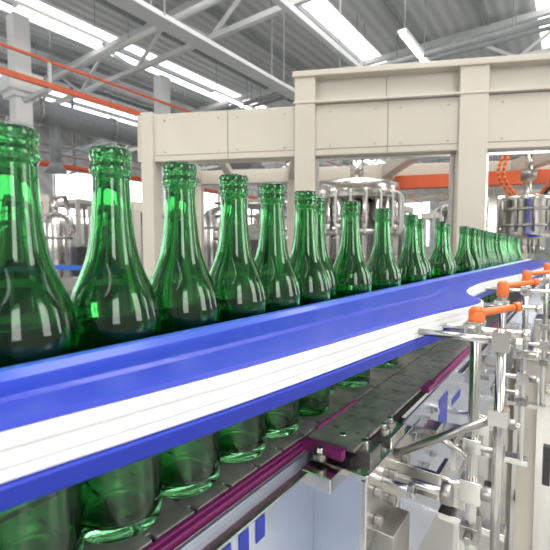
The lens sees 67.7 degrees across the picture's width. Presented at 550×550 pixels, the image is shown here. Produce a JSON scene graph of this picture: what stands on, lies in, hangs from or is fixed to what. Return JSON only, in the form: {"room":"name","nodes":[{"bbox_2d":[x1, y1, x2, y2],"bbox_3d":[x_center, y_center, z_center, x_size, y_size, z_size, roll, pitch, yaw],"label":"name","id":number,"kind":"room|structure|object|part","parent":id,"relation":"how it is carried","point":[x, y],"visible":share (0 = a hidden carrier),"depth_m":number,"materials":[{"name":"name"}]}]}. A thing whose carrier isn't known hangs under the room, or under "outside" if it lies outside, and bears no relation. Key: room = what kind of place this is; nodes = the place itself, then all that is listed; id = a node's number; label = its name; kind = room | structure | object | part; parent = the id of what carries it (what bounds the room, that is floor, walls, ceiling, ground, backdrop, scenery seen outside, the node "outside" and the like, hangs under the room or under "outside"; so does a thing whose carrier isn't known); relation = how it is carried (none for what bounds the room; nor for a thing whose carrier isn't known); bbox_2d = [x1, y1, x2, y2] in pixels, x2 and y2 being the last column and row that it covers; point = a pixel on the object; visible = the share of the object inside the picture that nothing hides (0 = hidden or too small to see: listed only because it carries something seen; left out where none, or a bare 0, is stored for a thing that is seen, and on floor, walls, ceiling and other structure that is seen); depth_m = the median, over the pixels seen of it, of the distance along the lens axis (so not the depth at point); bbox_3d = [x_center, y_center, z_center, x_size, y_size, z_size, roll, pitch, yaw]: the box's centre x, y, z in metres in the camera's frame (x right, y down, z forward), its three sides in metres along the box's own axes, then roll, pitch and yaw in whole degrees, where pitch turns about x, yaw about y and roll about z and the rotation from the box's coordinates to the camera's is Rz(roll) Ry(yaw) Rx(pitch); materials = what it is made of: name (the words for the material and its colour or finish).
{"room":"factory floor","nodes":[
{"label":"factory floor","id":0,"kind":"room"},
{"bbox_2d":[0,116,286,246],"bbox_3d":[-8.798,-3.039,18.563,0.200,6.500,34.000,3,4,36],"label":"wall","id":1,"kind":"structure","parent":0,"point":[46,180],"depth_m":17.87,"materials":[{"name":"grey paint"}]},
{"bbox_2d":[53,170,141,223],"bbox_3d":[-8.084,-3.033,19.282,0.085,3.300,4.460,3,4,36],"label":"window","id":2,"kind":"structure","parent":1,"relation":"in","point":[78,185],"depth_m":18.28,"materials":[{"name":"white paint"}]},
{"bbox_2d":[204,192,218,213],"bbox_3d":[-4.566,-3.329,24.134,0.085,3.300,4.460,3,4,36],"label":"window","id":3,"kind":"structure","parent":1,"relation":"in","point":[209,198],"depth_m":24.89,"materials":[{"name":"white paint"}]},
{"bbox_2d":[248,199,258,223],"bbox_3d":[-1.048,-3.626,28.985,0.085,3.300,4.460,3,4,36],"label":"window","id":4,"kind":"structure","parent":1,"relation":"in","point":[249,210],"depth_m":28.04,"materials":[{"name":"white paint"}]},
{"bbox_2d":[196,164,218,169],"bbox_3d":[3.767,-5.511,15.483,23.417,0.910,0.120,3,4,36],"label":"truss","id":5,"kind":"object","parent":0,"point":[212,166],"visible":0.04,"depth_m":20.68,"materials":[{"name":"white metal"}]},
{"bbox_2d":[0,0,542,166],"bbox_3d":[0.801,-5.909,11.426,23.500,0.100,34.000,3,4,36],"label":"ceiling","id":6,"kind":"structure","parent":0,"point":[442,18],"depth_m":10.05,"materials":[{"name":"grey metal"}]},
{"bbox_2d":[13,0,104,44],"label":"lamps","id":7,"kind":"object","parent":6,"relation":"hanging from","point":[19,5],"depth_m":7.01,"materials":[{"name":"white paint"}]},
{"bbox_2d":[0,40,265,198],"bbox_3d":[-2.966,-4.453,14.247,0.680,3.150,32.000,3,4,36],"label":"ventilation duct","id":8,"kind":"object","parent":6,"relation":"hanging from","point":[57,117],"visible":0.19,"depth_m":10.70,"materials":[{"name":"grey metal"}]},
{"bbox_2d":[38,86,286,198],"bbox_3d":[-4.667,-4.748,15.462,0.600,2.710,32.000,3,4,36],"label":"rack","id":9,"kind":"object","parent":6,"relation":"hanging from","point":[76,169],"visible":0.1,"depth_m":13.11,"materials":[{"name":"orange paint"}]},
{"bbox_2d":[210,77,252,108],"label":"lamps","id":10,"kind":"object","parent":6,"relation":"hanging from","point":[214,91],"depth_m":10.45,"materials":[{"name":"white paint"}]},
{"bbox_2d":[0,0,549,164],"bbox_3d":[1.388,-5.821,11.005,19.250,0.020,33.500,3,4,36],"label":"skylight","id":11,"kind":"object","parent":6,"relation":"in","point":[322,10],"depth_m":10.01,"materials":[{"name":"white glass"}]},
{"bbox_2d":[44,0,549,156],"bbox_3d":[-0.951,-5.125,10.159,21.800,1.310,10.720,3,4,36],"label":"pipes","id":12,"kind":"object","parent":6,"relation":"hanging from","point":[204,4],"visible":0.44,"depth_m":7.93,"materials":[{"name":"metal"}]},
{"bbox_2d":[106,0,493,163],"bbox_3d":[3.216,-4.949,11.589,1.610,1.835,29.000,3,4,36],"label":"roof beams","id":13,"kind":"structure","parent":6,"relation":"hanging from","point":[146,12],"depth_m":6.68,"materials":[{"name":"white metal"}]},
{"bbox_2d":[397,21,429,61],"label":"lamps","id":14,"kind":"object","parent":6,"relation":"hanging from","point":[409,40],"depth_m":7.74,"materials":[{"name":"white paint"}]},
{"bbox_3d":[-4.149,-4.843,4.568,23.417,0.910,0.120,3,4,36],"label":"truss","id":15,"kind":"object","parent":6,"relation":"attached to","visible":0},
{"bbox_2d":[0,0,505,166],"bbox_3d":[0.749,-5.765,11.534,21.770,0.120,33.700,3,4,36],"label":"purlins","id":16,"kind":"structure","parent":15,"relation":"on","point":[387,3],"depth_m":10.64,"materials":[{"name":"grey paint"}]},
{"bbox_2d":[332,158,549,260],"bbox_3d":[10.828,-3.460,25.453,23.500,6.500,0.200,3,4,36],"label":"wall","id":17,"kind":"structure","parent":0,"point":[546,256],"depth_m":25.76,"materials":[{"name":"grey paint"}]},
{"bbox_2d":[405,201,430,246],"bbox_3d":[8.103,-3.319,27.243,4.260,2.900,0.085,3,4,36],"label":"window","id":18,"kind":"structure","parent":17,"relation":"in","point":[419,208],"depth_m":26.19,"materials":[{"name":"white paint"}]},
{"bbox_2d":[402,275,549,549],"bbox_3d":[0.801,0.679,11.829,23.500,0.100,34.000,3,4,36],"label":"floor","id":19,"kind":"structure","parent":0,"point":[438,535],"depth_m":2.07,"materials":[{"name":"grey concrete"}]},
{"bbox_2d":[0,11,44,126],"bbox_3d":[-4.918,-2.043,8.018,0.800,5.800,0.620,3,4,36],"label":"steel column","id":20,"kind":"structure","parent":19,"relation":"on","point":[13,90],"depth_m":7.77,"materials":[{"name":"white metal"}]},
{"bbox_2d":[40,194,48,214],"bbox_3d":[-4.308,-0.139,6.279,1.000,2.210,1.245,3,4,36],"label":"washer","id":21,"kind":"object","parent":19,"relation":"on","point":[44,198],"visible":0.12,"depth_m":6.38,"materials":[{"name":"beige paint"}]},
{"bbox_2d":[43,194,75,295],"bbox_3d":[-3.132,-0.074,5.893,0.480,2.128,0.745,-2,4,-31],"label":"storage tank","id":22,"kind":"object","parent":19,"relation":"on","point":[59,228],"visible":0.48,"depth_m":5.82,"materials":[{"name":"silver metal"}]},
{"bbox_2d":[54,264,82,293],"bbox_3d":[-3.200,0.480,4.438,4.686,1.200,0.250,0,4,5],"label":"conveyor","id":23,"kind":"object","parent":19,"relation":"on","point":[69,282],"visible":0.15,"depth_m":4.20,"materials":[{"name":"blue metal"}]},
{"bbox_2d":[49,199,91,276],"bbox_3d":[-5.459,-0.742,12.049,1.600,2.710,1.645,3,4,36],"label":"machine","id":24,"kind":"object","parent":19,"relation":"on","point":[80,236],"visible":0.25,"depth_m":11.08,"materials":[{"name":"beige paint"}]},
{"bbox_2d":[87,201,163,264],"bbox_3d":[-1.775,0.065,5.407,1.000,1.910,0.945,3,4,36],"label":"machine","id":25,"kind":"object","parent":19,"relation":"on","point":[136,206],"visible":0.13,"depth_m":4.79,"materials":[{"name":"metal"}]},
{"bbox_2d":[49,201,250,246],"bbox_3d":[-6.549,-1.105,15.813,0.900,2.975,22.120,3,4,36],"label":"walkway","id":26,"kind":"object","parent":19,"relation":"on","point":[49,201],"visible":0.02,"depth_m":14.69,"materials":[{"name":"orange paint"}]},
{"bbox_2d":[153,74,170,229],"bbox_3d":[-2.925,-2.211,10.767,0.800,5.800,0.620,3,4,36],"label":"steel column","id":27,"kind":"structure","parent":19,"relation":"on","point":[161,82],"depth_m":10.52,"materials":[{"name":"white metal"}]},
{"bbox_2d":[204,195,248,270],"bbox_3d":[-0.897,-0.248,7.091,0.637,2.328,0.876,-2,4,-26],"label":"storage tank","id":28,"kind":"object","parent":19,"relation":"on","point":[210,222],"visible":0.21,"depth_m":6.92,"materials":[{"name":"silver metal"}]},
{"bbox_2d":[248,199,286,227],"bbox_3d":[-0.199,-0.625,10.963,1.600,2.610,1.645,3,4,36],"label":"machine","id":29,"kind":"object","parent":19,"relation":"on","point":[252,207],"visible":0.09,"depth_m":10.79,"materials":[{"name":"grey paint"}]},
{"bbox_2d":[253,198,286,227],"bbox_3d":[-0.047,-0.272,7.490,0.637,2.328,0.876,-2,4,-26],"label":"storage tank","id":30,"kind":"object","parent":19,"relation":"on","point":[256,219],"visible":0.02,"depth_m":7.37,"materials":[{"name":"silver metal"}]},
{"bbox_2d":[261,161,285,168],"bbox_3d":[-0.051,-2.454,14.729,0.800,5.800,0.620,3,4,36],"label":"steel column","id":31,"kind":"structure","parent":19,"relation":"on","point":[268,165],"depth_m":14.46,"materials":[{"name":"white metal"}]},
{"bbox_2d":[214,183,406,257],"bbox_3d":[0.345,0.057,4.205,2.007,2.073,0.492,0,4,2],"label":"process pipework","id":32,"kind":"object","parent":19,"relation":"on","point":[253,227],"visible":0.06,"depth_m":3.99,"materials":[{"name":"silver metal"}]},
{"bbox_2d":[83,281,542,549],"bbox_3d":[0.672,0.690,1.356,0.270,1.157,3.512,3,4,36],"label":"conveyor","id":33,"kind":"object","parent":19,"relation":"on","point":[261,502],"depth_m":0.42,"materials":[{"name":"metal"}]},
{"bbox_2d":[0,121,83,549],"bbox_3d":[-0.149,0.048,0.241,0.063,0.263,0.063,1,4,19],"label":"glass bottle","id":34,"kind":"object","parent":33,"relation":"on","point":[38,319],"visible":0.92,"depth_m":0.22,"materials":[{"name":"green glass"}]},
{"bbox_2d":[70,145,162,543],"bbox_3d":[-0.113,0.045,0.290,0.063,0.263,0.063,0,4,0],"label":"glass bottle","id":35,"kind":"object","parent":33,"relation":"on","point":[113,297],"visible":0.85,"depth_m":0.27,"materials":[{"name":"green glass"}]},
{"bbox_2d":[149,161,219,497],"bbox_3d":[-0.077,0.042,0.340,0.063,0.263,0.063,-3,4,-36],"label":"glass bottle","id":36,"kind":"object","parent":33,"relation":"on","point":[181,281],"visible":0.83,"depth_m":0.32,"materials":[{"name":"green glass"}]},
{"bbox_2d":[209,174,266,462],"bbox_3d":[-0.039,0.038,0.393,0.063,0.263,0.063,1,4,12],"label":"glass bottle","id":37,"kind":"object","parent":33,"relation":"on","point":[235,275],"visible":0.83,"depth_m":0.37,"materials":[{"name":"green glass"}]},
{"bbox_2d":[0,259,549,512],"bbox_3d":[0.690,0.121,1.331,0.303,0.305,3.250,3,4,36],"label":"rail","id":38,"kind":"object","parent":33,"relation":"attached to","point":[68,420],"visible":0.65,"depth_m":0.23,"materials":[{"name":"blue plastic"}]},
{"bbox_2d":[394,327,522,549],"bbox_3d":[0.172,0.161,0.411,0.124,0.228,0.016,3,4,36],"label":"support rod","id":39,"kind":"object","parent":38,"relation":"attached to","point":[498,416],"visible":0.95,"depth_m":0.38,"materials":[{"name":"silver metal"}]},
{"bbox_2d":[254,183,301,437],"bbox_3d":[-0.003,0.035,0.442,0.063,0.263,0.063,0,4,3],"label":"glass bottle","id":40,"kind":"object","parent":33,"relation":"on","point":[272,260],"visible":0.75,"depth_m":0.42,"materials":[{"name":"green glass"}]},
{"bbox_2d":[290,190,330,416],"bbox_3d":[0.036,0.032,0.496,0.065,0.263,0.065,0,4,6],"label":"glass bottle","id":41,"kind":"object","parent":33,"relation":"on","point":[305,257],"visible":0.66,"depth_m":0.48,"materials":[{"name":"green glass"}]},
{"bbox_2d":[316,197,337,394],"bbox_3d":[0.054,0.028,0.558,0.063,0.263,0.063,0,4,8],"label":"glass bottle","id":42,"kind":"object","parent":33,"relation":"on","point":[320,208],"visible":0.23,"depth_m":0.54,"materials":[{"name":"green glass"}]},
{"bbox_2d":[333,201,371,387],"bbox_3d":[0.109,0.026,0.596,0.063,0.263,0.063,-1,4,-15],"label":"glass bottle","id":43,"kind":"object","parent":33,"relation":"on","point":[353,276],"visible":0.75,"depth_m":0.58,"materials":[{"name":"green glass"}]},
{"bbox_3d":[0.120,0.235,0.434,0.118,0.134,0.170,3,4,36],"label":"chain guide bracket","id":44,"kind":"part","parent":33,"relation":"part of","materials":[{"name":"silver metal"}]},
{"bbox_2d":[367,208,400,367],"bbox_3d":[0.181,0.020,0.696,0.063,0.263,0.063,3,5,42],"label":"glass bottle","id":45,"kind":"object","parent":33,"relation":"on","point":[382,265],"visible":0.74,"depth_m":0.68,"materials":[{"name":"green glass"}]},
{"bbox_2d":[397,214,426,349],"bbox_3d":[0.268,0.013,0.816,0.063,0.263,0.063,-2,4,-25],"label":"glass bottle","id":46,"kind":"object","parent":33,"relation":"on","point":[410,263],"visible":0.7,"depth_m":0.80,"materials":[{"name":"green glass"}]},
{"bbox_3d":[0.892,0.108,1.570,0.052,0.018,2.855,3,4,36],"label":"chain","id":47,"kind":"part","parent":33,"relation":"part of","materials":[{"name":"metal"}]},
{"bbox_2d":[417,218,431,279],"bbox_3d":[0.319,0.006,0.920,0.063,0.263,0.063,-3,4,-37],"label":"glass bottle","id":48,"kind":"object","parent":33,"relation":"on","point":[420,226],"visible":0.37,"depth_m":0.90,"materials":[{"name":"green glass"}]},
{"bbox_2d":[429,221,453,278],"bbox_3d":[0.403,0.001,1.002,0.063,0.263,0.063,0,4,5],"label":"glass bottle","id":49,"kind":"object","parent":33,"relation":"on","point":[441,263],"visible":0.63,"depth_m":0.98,"materials":[{"name":"green glass"}]},
{"bbox_2d":[446,224,456,273],"bbox_3d":[0.459,-0.006,1.114,0.063,0.263,0.063,-1,4,-15],"label":"glass bottle","id":50,"kind":"object","parent":33,"relation":"on","point":[448,229],"visible":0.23,"depth_m":1.09,"materials":[{"name":"green glass"}]},
{"bbox_2d":[412,344,495,470],"bbox_3d":[0.402,0.213,0.777,0.066,0.080,0.718,3,4,36],"label":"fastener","id":51,"kind":"object","parent":33,"relation":"attached to","point":[426,427],"visible":0.51,"depth_m":0.55,"materials":[{"name":"silver metal"}]},
{"bbox_2d":[454,226,474,273],"bbox_3d":[0.556,-0.012,1.213,0.063,0.263,0.063,1,4,8],"label":"glass bottle","id":52,"kind":"object","parent":33,"relation":"on","point":[463,258],"visible":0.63,"depth_m":1.19,"materials":[{"name":"green glass"}]},
{"bbox_2d":[469,228,481,269],"bbox_3d":[0.622,-0.017,1.304,0.063,0.263,0.063,2,4,28],"label":"glass bottle","id":53,"kind":"object","parent":33,"relation":"on","point":[472,231],"visible":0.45,"depth_m":1.28,"materials":[{"name":"green glass"}]},
{"bbox_2d":[476,229,485,301],"bbox_3d":[0.672,-0.022,1.379,0.065,0.263,0.065,1,4,23],"label":"glass bottle","id":54,"kind":"object","parent":33,"relation":"on","point":[478,233],"visible":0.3,"depth_m":1.36,"materials":[{"name":"green glass"}]},
{"bbox_2d":[480,230,488,302],"bbox_3d":[0.715,-0.026,1.440,0.063,0.263,0.063,0,4,-7],"label":"glass bottle","id":55,"kind":"object","parent":33,"relation":"on","point":[481,231],"visible":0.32,"depth_m":1.42,"materials":[{"name":"green glass"}]},
{"bbox_2d":[442,302,530,549],"bbox_3d":[0.206,0.228,0.471,0.137,0.399,0.058,2,4,28],"label":"support stand","id":56,"kind":"object","parent":33,"relation":"attached to","point":[472,489],"visible":0.8,"depth_m":0.45,"materials":[{"name":"silver metal"}]},
{"bbox_2d":[483,231,492,302],"bbox_3d":[0.762,-0.029,1.499,0.063,0.263,0.063,1,4,19],"label":"glass bottle","id":57,"kind":"object","parent":33,"relation":"on","point":[485,236],"visible":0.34,"depth_m":1.48,"materials":[{"name":"green glass"}]},
{"bbox_2d":[437,278,541,542],"bbox_3d":[0.337,0.210,0.654,0.137,0.412,0.061,2,4,25],"label":"support stand","id":58,"kind":"object","parent":33,"relation":"attached to","point":[452,515],"visible":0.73,"depth_m":0.64,"materials":[{"name":"silver metal"}]},
{"bbox_2d":[488,231,494,300],"bbox_3d":[0.803,-0.033,1.561,0.063,0.263,0.063,0,4,3],"label":"glass bottle","id":59,"kind":"object","parent":33,"relation":"on","point":[489,233],"visible":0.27,"depth_m":1.54,"materials":[{"name":"green glass"}]},
{"bbox_2d":[491,232,497,298],"bbox_3d":[0.847,-0.037,1.623,0.063,0.263,0.063,1,4,14],"label":"glass bottle","id":60,"kind":"object","parent":33,"relation":"on","point":[492,233],"visible":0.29,"depth_m":1.60,"materials":[{"name":"green glass"}]},
{"bbox_2d":[493,233,501,297],"bbox_3d":[0.894,-0.040,1.681,0.063,0.263,0.063,3,5,41],"label":"glass bottle","id":61,"kind":"object","parent":33,"relation":"on","point":[495,234],"visible":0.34,"depth_m":1.66,"materials":[{"name":"green glass"}]},
{"bbox_2d":[497,233,505,263],"bbox_3d":[0.943,-0.044,1.738,0.063,0.263,0.063,-1,4,-16],"label":"glass bottle","id":62,"kind":"object","parent":33,"relation":"on","point":[499,238],"visible":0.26,"depth_m":1.72,"materials":[{"name":"green glass"}]},
{"bbox_2d":[502,234,507,263],"bbox_3d":[0.986,-0.048,1.799,0.063,0.263,0.063,-2,4,-29],"label":"glass bottle","id":63,"kind":"object","parent":33,"relation":"on","point":[503,250],"visible":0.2,"depth_m":1.78,"materials":[{"name":"green glass"}]},
{"bbox_2d":[504,234,509,262],"bbox_3d":[1.029,-0.051,1.860,0.063,0.263,0.063,-1,4,-22],"label":"glass bottle","id":64,"kind":"object","parent":33,"relation":"on","point":[507,255],"visible":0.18,"depth_m":1.84,"materials":[{"name":"green glass"}]},
{"bbox_2d":[506,235,512,262],"bbox_3d":[1.115,-0.059,1.983,0.063,0.263,0.063,1,4,21],"label":"glass bottle","id":65,"kind":"object","parent":33,"relation":"on","point":[508,236],"visible":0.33,"depth_m":1.96,"materials":[{"name":"green glass"}]},
{"bbox_2d":[509,236,513,261],"bbox_3d":[1.156,-0.063,2.046,0.063,0.263,0.063,2,4,26],"label":"glass bottle","id":66,"kind":"object","parent":33,"relation":"on","point":[510,236],"visible":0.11,"depth_m":2.03,"materials":[{"name":"green glass"}]},
{"bbox_2d":[510,236,515,261],"bbox_3d":[1.199,-0.066,2.107,0.063,0.263,0.063,1,4,21],"label":"glass bottle","id":67,"kind":"object","parent":33,"relation":"on","point":[511,236],"visible":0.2,"depth_m":2.09,"materials":[{"name":"green glass"}]},
{"bbox_2d":[512,237,516,261],"bbox_3d":[1.243,-0.070,2.168,0.063,0.263,0.063,1,4,20],"label":"glass bottle","id":68,"kind":"object","parent":33,"relation":"on","point":[512,237],"visible":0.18,"depth_m":2.15,"materials":[{"name":"green glass"}]},
{"bbox_2d":[481,270,549,466],"bbox_3d":[0.514,0.194,0.874,0.144,0.418,0.059,3,4,36],"label":"support stand","id":69,"kind":"object","parent":33,"relation":"attached to","point":[523,377],"visible":0.84,"depth_m":0.86,"materials":[{"name":"silver metal"}]},
{"bbox_2d":[513,237,518,260],"bbox_3d":[1.288,-0.074,2.228,0.063,0.263,0.063,0,4,1],"label":"glass bottle","id":70,"kind":"object","parent":33,"relation":"on","point":[514,237],"visible":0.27,"depth_m":2.21,"materials":[{"name":"green glass"}]},
{"bbox_2d":[515,237,521,260],"bbox_3d":[1.339,-0.077,2.284,0.063,0.263,0.063,2,4,29],"label":"glass bottle","id":71,"kind":"object","parent":33,"relation":"on","point":[517,238],"visible":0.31,"depth_m":2.26,"materials":[{"name":"green glass"}]},
{"bbox_2d":[507,263,549,411],"bbox_3d":[0.753,0.173,1.169,0.144,0.424,0.059,3,4,36],"label":"support stand","id":72,"kind":"object","parent":33,"relation":"attached to","point":[544,345],"visible":0.83,"depth_m":1.16,"materials":[{"name":"silver metal"}]},
{"bbox_2d":[334,161,342,165],"bbox_3d":[2.881,-2.701,18.772,0.800,5.800,0.620,3,4,36],"label":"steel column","id":73,"kind":"structure","parent":19,"relation":"on","point":[340,163],"depth_m":18.52,"materials":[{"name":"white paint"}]},
{"bbox_2d":[137,53,549,516],"bbox_3d":[0.720,0.052,2.836,3.262,2.250,1.634,1,4,10],"label":"frame","id":74,"kind":"object","parent":19,"relation":"on","point":[469,111],"visible":0.61,"depth_m":2.06,"materials":[{"name":"beige paint"}]},
{"bbox_3d":[0.621,0.136,2.933,3.034,2.070,1.486,1,4,10],"label":"frame","id":75,"kind":"part","parent":74,"relation":"part of","materials":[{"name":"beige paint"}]},
{"bbox_2d":[497,154,549,238],"bbox_3d":[1.648,-0.544,2.378,0.332,0.655,0.765,-1,4,-15],"label":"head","id":76,"kind":"object","parent":74,"relation":"attached to","point":[526,215],"visible":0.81,"depth_m":2.51},
{"bbox_2d":[319,160,403,263],"bbox_3d":[0.600,0.158,3.065,0.690,2.010,0.690,3,4,36],"label":"carousel","id":77,"kind":"object","parent":19,"relation":"on","point":[375,193],"visible":0.32,"depth_m":2.79,"materials":[{"name":"metal"}]},
{"bbox_2d":[331,205,413,265],"bbox_3d":[1.929,-0.374,9.310,1.900,2.310,1.545,3,4,36],"label":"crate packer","id":78,"kind":"object","parent":19,"relation":"on","point":[410,210],"visible":0.14,"depth_m":9.18,"materials":[{"name":"metal"}]},
{"bbox_2d":[394,169,549,260],"bbox_3d":[2.077,0.166,3.179,2.272,1.980,0.106,0,4,8],"label":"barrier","id":79,"kind":"object","parent":19,"relation":"on","point":[429,181],"visible":0.29,"depth_m":3.18,"materials":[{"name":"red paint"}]},
{"bbox_2d":[421,212,533,259],"bbox_3d":[4.203,-0.227,8.537,1.900,2.110,1.545,3,4,36],"label":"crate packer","id":80,"kind":"object","parent":19,"relation":"on","point":[427,216],"visible":0.05,"depth_m":8.39,"materials":[{"name":"metal"}]},
{"bbox_2d":[432,186,544,383],"bbox_3d":[2.450,0.018,4.710,1.265,2.090,1.265,3,4,36],"label":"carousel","id":81,"kind":"object","parent":19,"relation":"on","point":[533,245],"visible":0.1,"depth_m":4.39,"materials":[{"name":"metal"}]},
{"bbox_2d":[512,300,549,549],"bbox_3d":[1.137,0.674,1.341,0.600,1.190,0.545,3,4,36],"label":"base cabinet","id":82,"kind":"object","parent":19,"relation":"on","point":[532,486],"visible":0.75,"depth_m":1.27,"materials":[{"name":"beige metal"}]},
{"bbox_3d":[-7.674,-1.811,4.218,0.800,5.800,0.620,3,4,36],"label":"steel column","id":83,"kind":"structure","parent":19,"relation":"on","visible":0},
{"bbox_2d":[0,42,422,203],"bbox_3d":[-0.398,-3.878,13.038,1.055,0.530,31.000,3,4,36],"label":"rail","id":84,"kind":"object","parent":83,"relation":"attached to","point":[48,86],"visible":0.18,"depth_m":7.54,"materials":[{"name":"metal"}]},
{"bbox_3d":[10.400,-2.191,4.692,0.200,6.500,34.000,3,4,36],"label":"wall","id":85,"kind":"structure","parent":0,"visible":0},
{"bbox_2d":[0,0,312,121],"bbox_3d":[-1.511,-5.066,8.207,23.417,0.910,0.120,3,4,36],"label":"truss","id":86,"kind":"object","parent":85,"relation":"attached to","point":[217,34],"visible":0.49,"depth_m":8.98,"materials":[{"name":"white metal"}]},
{"bbox_2d":[90,7,549,150],"bbox_3d":[1.128,-5.288,11.845,23.417,0.910,0.120,3,4,36],"label":"truss","id":87,"kind":"object","parent":85,"relation":"attached to","point":[465,35],"visible":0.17,"depth_m":9.58,"materials":[{"name":"white metal"}]},
{"bbox_2d":[287,157,448,166],"bbox_3d":[6.405,-5.733,19.122,23.417,0.910,0.120,3,4,36],"label":"truss","id":88,"kind":"object","parent":85,"relation":"attached to","point":[422,159],"visible":0.01,"depth_m":18.82,"materials":[{"name":"grey metal"}]},
{"bbox_2d":[420,155,513,162],"bbox_3d":[9.044,-5.956,22.760,23.417,0.910,0.120,3,4,36],"label":"truss","id":89,"kind":"object","parent":85,"relation":"attached to","point":[443,159],"visible":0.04,"depth_m":22.72,"materials":[{"name":"grey metal"}]}
]}

